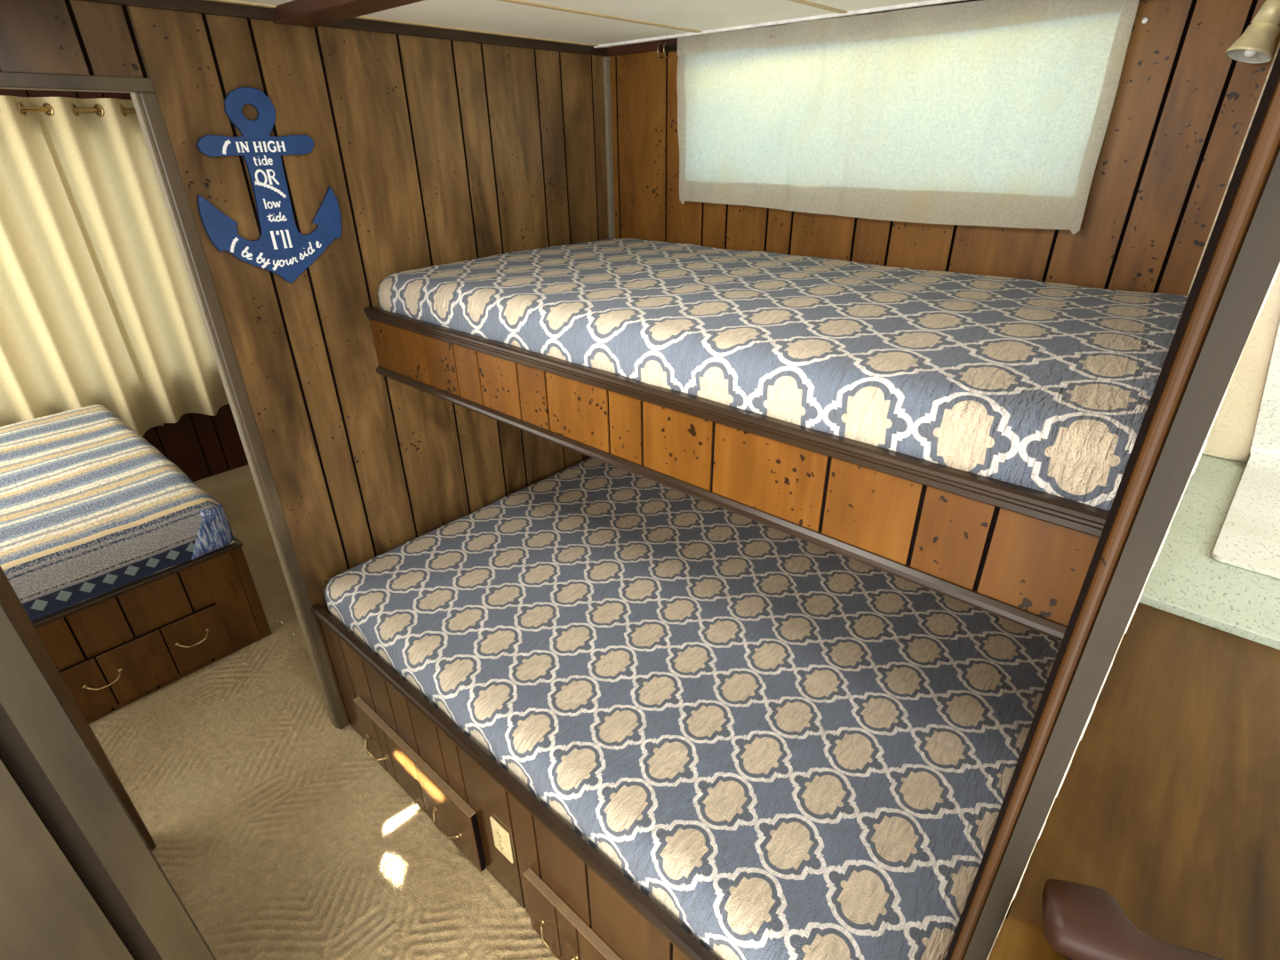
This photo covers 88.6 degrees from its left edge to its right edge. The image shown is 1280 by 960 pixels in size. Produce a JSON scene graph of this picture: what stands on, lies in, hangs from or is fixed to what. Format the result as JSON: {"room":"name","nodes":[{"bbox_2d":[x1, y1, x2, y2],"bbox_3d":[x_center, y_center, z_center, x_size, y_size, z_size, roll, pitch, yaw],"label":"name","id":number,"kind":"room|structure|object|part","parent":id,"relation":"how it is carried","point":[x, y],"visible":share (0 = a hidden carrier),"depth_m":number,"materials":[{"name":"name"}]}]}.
{"room":"ship interior","nodes":[
{"label":"ship interior","id":0,"kind":"room"},
{"bbox_2d":[0,88,248,481],"bbox_3d":[-2.901,-0.777,3.192,0.026,2.045,3.100,22,35,36],"label":"wall","id":1,"kind":"structure","parent":0,"point":[203,446],"depth_m":3.84,"materials":[{"name":"brown wood"}]},
{"bbox_2d":[20,106,136,113],"bbox_3d":[-3.043,-1.455,2.556,0.111,0.023,2.250,22,35,36],"label":"curtain rod","id":2,"kind":"object","parent":1,"relation":"attached to","point":[23,108],"visible":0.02,"depth_m":2.98,"materials":[{"name":"gold metal"}]},
{"bbox_2d":[0,95,163,436],"bbox_3d":[-3.111,-0.728,2.768,0.122,1.578,1.467,22,35,36],"label":"curtain","id":3,"kind":"object","parent":2,"relation":"hanging from","point":[63,348],"visible":0.81,"depth_m":3.10,"materials":[{"name":"beige fabric"}]},
{"bbox_2d":[29,96,229,423],"bbox_3d":[-2.478,-1.069,3.391,0.125,1.563,0.510,22,35,36],"label":"curtain","id":4,"kind":"object","parent":2,"relation":"hanging from","point":[102,161],"visible":0.76,"depth_m":3.29,"materials":[{"name":"beige fabric"}]},
{"bbox_2d":[0,0,608,723],"bbox_3d":[-0.958,-0.115,1.865,0.040,2.045,2.550,22,35,36],"label":"wall","id":5,"kind":"structure","parent":0,"point":[430,152],"depth_m":1.85,"materials":[{"name":"brown wood"}]},
{"bbox_2d":[0,71,155,93],"bbox_3d":[-1.242,-0.732,1.196,0.052,0.026,0.604,22,35,36],"label":"trim","id":6,"kind":"structure","parent":5,"relation":"attached to","point":[8,80],"depth_m":1.29,"materials":[{"name":"brown wood"}]},
{"bbox_2d":[0,565,156,849],"bbox_3d":[-1.417,0.211,1.441,0.058,1.869,0.031,22,35,36],"label":"trim","id":7,"kind":"structure","parent":5,"relation":"attached to","point":[9,598],"depth_m":1.58,"materials":[{"name":"brown wood"}]},
{"bbox_2d":[129,92,347,729],"bbox_3d":[-1.040,0.008,1.823,0.052,1.868,0.028,22,35,36],"label":"trim","id":8,"kind":"structure","parent":5,"relation":"attached to","point":[149,101],"depth_m":1.66,"materials":[{"name":"brown wood"}]},
{"bbox_2d":[196,87,341,283],"bbox_3d":[-0.900,-0.701,1.592,0.014,0.435,0.327,22,35,36],"label":"sign","id":9,"kind":"object","parent":5,"relation":"attached to","point":[280,249],"visible":1,"depth_m":1.58,"materials":[{"name":"blue wood"}]},
{"bbox_2d":[78,0,609,55],"bbox_3d":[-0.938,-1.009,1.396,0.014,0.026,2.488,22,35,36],"label":"trim","id":10,"kind":"structure","parent":5,"relation":"attached to","point":[196,6],"depth_m":1.66,"materials":[{"name":"brown wood"}]},
{"bbox_2d":[272,0,423,27],"bbox_3d":[0.453,-0.579,0.534,3.426,0.031,0.095,22,35,36],"label":"trim","id":11,"kind":"structure","parent":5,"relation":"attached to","point":[310,13],"depth_m":1.40,"materials":[{"name":"brown wood"}]},
{"bbox_2d":[602,56,615,239],"bbox_3d":[-0.102,-0.541,2.690,0.014,2.019,0.024,22,35,36],"label":"trim","id":12,"kind":"structure","parent":5,"relation":"attached to","point":[605,59],"depth_m":2.34,"materials":[{"name":"brown wood"}]},
{"bbox_2d":[88,464,561,959],"bbox_3d":[-0.804,1.083,1.782,6.200,0.012,3.900,22,35,36],"label":"floor","id":13,"kind":"structure","parent":0,"point":[274,825],"depth_m":1.94,"materials":[{"name":"beige carpet"}]},
{"bbox_2d":[32,535,271,723],"bbox_3d":[-2.562,0.483,2.498,1.561,0.440,1.543,22,35,36],"label":"bed base","id":14,"kind":"object","parent":13,"relation":"on","point":[116,648],"visible":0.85,"depth_m":2.33,"materials":[{"name":"brown wood"}]},
{"bbox_3d":[-1.825,0.688,2.238,0.026,0.031,0.116,22,35,36],"label":"pull handle","id":15,"kind":"part","parent":14,"relation":"part of","materials":[{"name":"gold metal"}]},
{"bbox_2d":[0,404,234,621],"bbox_3d":[-2.592,0.188,2.368,1.534,0.204,1.539,22,35,36],"label":"mattress","id":16,"kind":"object","parent":14,"relation":"on","point":[90,508],"visible":0.98,"depth_m":2.35,"materials":[{"name":"fabric"}]},
{"bbox_3d":[-2.578,0.289,2.411,1.526,0.015,1.543,22,35,36],"label":"rail","id":17,"kind":"part","parent":14,"relation":"part of","materials":[{"name":"brown wood"}]},
{"bbox_3d":[-1.746,0.643,2.348,0.016,0.215,0.481,22,35,36],"label":"drawer","id":18,"kind":"part","parent":14,"relation":"part of","materials":[{"name":"brown wood"}]},
{"bbox_3d":[-1.643,0.591,2.420,0.026,0.031,0.116,22,35,36],"label":"pull handle","id":19,"kind":"part","parent":14,"relation":"part of","materials":[{"name":"gold metal"}]},
{"bbox_3d":[-2.083,0.219,3.009,1.518,0.425,0.039,22,35,36],"label":"panel","id":20,"kind":"part","parent":14,"relation":"part of","materials":[{"name":"brown wood"}]},
{"bbox_2d":[310,603,718,959],"bbox_3d":[0.119,0.643,2.039,1.814,0.505,1.425,22,35,36],"label":"bed base","id":21,"kind":"object","parent":13,"relation":"on","point":[580,906],"visible":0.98,"depth_m":1.57,"materials":[{"name":"brown wood"}]},
{"bbox_3d":[-0.819,0.834,2.022,0.134,0.031,0.026,22,35,36],"label":"pull handle","id":22,"kind":"part","parent":21,"relation":"part of","materials":[{"name":"gold metal"}]},
{"bbox_3d":[-0.650,0.864,1.901,0.604,0.231,0.020,22,35,36],"label":"drawer","id":23,"kind":"part","parent":21,"relation":"part of","materials":[{"name":"brown wood"}]},
{"bbox_3d":[-0.539,0.952,1.804,0.134,0.031,0.026,22,35,36],"label":"pull handle","id":24,"kind":"part","parent":21,"relation":"part of","materials":[{"name":"gold metal"}]},
{"bbox_2d":[489,816,513,863],"bbox_3d":[-0.340,0.885,1.611,0.070,0.114,0.009,22,35,36],"label":"wall outlet","id":25,"kind":"object","parent":21,"relation":"attached to","point":[501,837],"visible":1,"depth_m":1.60,"materials":[{"name":"beige plastic"}]},
{"bbox_2d":[495,828,503,841],"bbox_3d":[-0.342,0.865,1.599,0.029,0.033,0.003,22,35,36],"label":"socket","id":26,"kind":"object","parent":25,"relation":"attached to","point":[499,833],"depth_m":1.59,"materials":[{"name":"beige plastic"}]},
{"bbox_2d":[497,840,505,853],"bbox_3d":[-0.342,0.906,1.620,0.029,0.033,0.003,22,35,36],"label":"socket","id":27,"kind":"object","parent":25,"relation":"attached to","point":[501,845],"depth_m":1.62,"materials":[{"name":"beige plastic"}]},
{"bbox_3d":[-0.198,1.089,1.537,0.134,0.031,0.026,22,35,36],"label":"pull handle","id":28,"kind":"part","parent":21,"relation":"part of","materials":[{"name":"gold metal"}]},
{"bbox_3d":[-0.039,1.111,1.421,0.610,0.220,0.020,22,35,36],"label":"drawer","id":29,"kind":"part","parent":21,"relation":"part of","materials":[{"name":"brown wood"}]},
{"bbox_2d":[324,456,1062,959],"bbox_3d":[0.135,0.389,1.931,1.802,0.181,1.351,22,35,36],"label":"mattress","id":30,"kind":"object","parent":21,"relation":"on","point":[793,748],"visible":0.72,"depth_m":1.54,"materials":[{"name":"blue fabric"}]},
{"bbox_2d":[987,453,1279,959],"bbox_3d":[1.125,0.793,1.040,0.902,1.135,1.517,22,35,36],"label":"cabinet","id":31,"kind":"object","parent":13,"relation":"on","point":[1166,804],"depth_m":0.77,"materials":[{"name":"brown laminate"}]},
{"bbox_3d":[0.537,0.444,0.558,0.340,0.057,0.070,12,30,23],"label":"wooden handle","id":32,"kind":"part","parent":31,"relation":"part of","materials":[{"name":"brown wood"}]},
{"bbox_2d":[1211,320,1279,578],"bbox_3d":[1.442,-0.048,1.013,0.794,0.453,0.523,22,35,36],"label":"sheet","id":33,"kind":"object","parent":31,"relation":"on","point":[1249,536],"visible":1,"depth_m":1.31,"materials":[{"name":"white fabric"}]},
{"bbox_2d":[232,0,967,47],"bbox_3d":[-0.788,-0.840,1.006,6.000,0.030,3.050,22,35,36],"label":"ceiling","id":34,"kind":"structure","parent":0,"point":[496,16],"depth_m":1.63,"materials":[{"name":"white paint"}]},
{"bbox_2d":[609,0,1279,463],"bbox_3d":[1.177,-0.069,1.719,3.440,2.045,0.050,22,35,36],"label":"wall","id":35,"kind":"structure","parent":0,"point":[1182,111],"depth_m":1.51,"materials":[{"name":"brown wood"}]},
{"bbox_2d":[497,0,702,32],"bbox_3d":[-0.742,-0.816,0.994,0.018,0.004,2.878,22,35,36],"label":"trim","id":36,"kind":"structure","parent":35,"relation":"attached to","point":[508,1],"depth_m":1.62,"materials":[{"name":"beige wood"}]},
{"bbox_2d":[363,306,1109,640],"bbox_3d":[0.236,-0.313,1.709,1.814,0.197,1.031,22,35,36],"label":"bunk","id":37,"kind":"object","parent":35,"relation":"attached to","point":[1022,556],"visible":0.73,"depth_m":1.09,"materials":[{"name":"brown wood"}]},
{"bbox_3d":[-0.097,-0.209,1.339,1.814,0.032,0.026,22,35,36],"label":"rail","id":38,"kind":"part","parent":37,"relation":"part of","materials":[{"name":"brown wood"}]},
{"bbox_2d":[377,238,1188,510],"bbox_3d":[0.242,-0.428,1.652,1.800,0.166,1.002,22,35,36],"label":"mattress","id":39,"kind":"object","parent":37,"relation":"on","point":[1045,387],"visible":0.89,"depth_m":1.18,"materials":[{"name":"blue fabric"}]},
{"bbox_2d":[593,0,963,47],"bbox_3d":[0.527,-1.166,1.637,1.800,0.008,0.012,22,35,36],"label":"trim","id":40,"kind":"structure","parent":35,"relation":"attached to","point":[930,2],"depth_m":1.74,"materials":[{"name":"white wood"}]},
{"bbox_2d":[607,0,983,56],"bbox_3d":[0.565,-1.182,1.689,1.816,0.026,0.014,22,35,36],"label":"trim","id":41,"kind":"structure","parent":35,"relation":"attached to","point":[648,46],"depth_m":2.12,"materials":[{"name":"brown wood"}]},
{"bbox_2d":[788,0,856,15],"bbox_3d":[-0.405,-0.683,0.727,0.018,0.004,2.878,22,35,36],"label":"trim","id":42,"kind":"structure","parent":35,"relation":"attached to","point":[803,2],"depth_m":1.55,"materials":[{"name":"beige wood"}]},
{"bbox_2d":[656,0,1144,58],"bbox_3d":[0.553,-1.159,1.682,1.299,0.044,0.053,22,35,36],"label":"curtain rod","id":43,"kind":"object","parent":35,"relation":"attached to","point":[666,47],"visible":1,"depth_m":2.04,"materials":[{"name":"gold metal"}]},
{"bbox_2d":[676,0,1139,233],"bbox_3d":[0.565,-0.958,1.757,1.191,0.479,0.041,22,35,36],"label":"window shade","id":44,"kind":"object","parent":43,"relation":"hanging from","point":[988,113],"visible":1,"depth_m":1.65,"materials":[{"name":"fabric"}]},
{"bbox_2d":[1142,16,1149,23],"bbox_3d":[1.037,-0.943,1.346,0.011,0.012,0.012,-13,30,-21],"label":"pin","id":45,"kind":"object","parent":35,"relation":"attached to","point":[1145,20],"visible":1,"depth_m":1.34,"materials":[{"name":"white metal"}]},
{"bbox_2d":[1186,41,1279,295],"bbox_3d":[1.212,-0.650,1.326,0.008,0.599,0.012,22,35,36],"label":"trim","id":46,"kind":"structure","parent":35,"relation":"attached to","point":[1278,47],"depth_m":1.33,"materials":[{"name":"brown wood"}]},
{"bbox_2d":[1202,265,1279,459],"bbox_3d":[1.327,-0.257,1.420,0.118,0.449,0.010,22,35,36],"label":"panel","id":47,"kind":"object","parent":35,"relation":"attached to","point":[1230,436],"visible":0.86,"depth_m":1.44,"materials":[{"name":"beige laminate"}]},
{"bbox_2d":[1224,0,1279,63],"bbox_3d":[1.149,-0.843,1.200,0.144,0.141,0.072,-19,33,-32],"label":"reading lamp","id":48,"kind":"object","parent":35,"relation":"attached to","point":[1257,44],"visible":1,"depth_m":1.18,"materials":[{"name":"gold metal"}]},
{"bbox_3d":[1.122,-0.785,1.205,0.020,0.016,0.020,22,35,36],"label":"bulb","id":49,"kind":"part","parent":48,"relation":"part of","materials":[{"name":"white glass"}]},
{"bbox_3d":[1.119,-0.799,1.198,0.071,0.065,0.071,22,35,36],"label":"lamp shade","id":50,"kind":"part","parent":48,"relation":"part of","materials":[{"name":"gold metal"}]},
{"bbox_3d":[0.831,0.223,1.166,0.034,2.045,1.405,22,35,36],"label":"wall","id":51,"kind":"structure","parent":0,"visible":0},
{"bbox_2d":[944,48,1279,959],"bbox_3d":[0.357,0.475,0.694,0.035,2.045,0.023,22,35,36],"label":"trim","id":52,"kind":"structure","parent":51,"relation":"attached to","point":[1237,271],"depth_m":0.44,"materials":[{"name":"brown wood"}]},
{"bbox_3d":[-1.096,0.283,1.104,0.890,2.045,0.040,22,35,36],"label":"wall","id":53,"kind":"structure","parent":0,"visible":0},
{"bbox_2d":[0,754,136,959],"bbox_3d":[-0.992,0.553,0.580,0.045,2.045,0.734,22,35,36],"label":"door","id":54,"kind":"structure","parent":53,"relation":"in","point":[48,911],"depth_m":0.83,"materials":[{"name":"brown wood"}]},
{"bbox_2d":[0,600,215,959],"bbox_3d":[-0.720,0.410,0.849,0.070,2.045,0.082,22,35,36],"label":"trim","id":55,"kind":"structure","parent":53,"relation":"attached to","point":[41,744],"depth_m":0.83,"materials":[{"name":"brown wood"}]}
]}

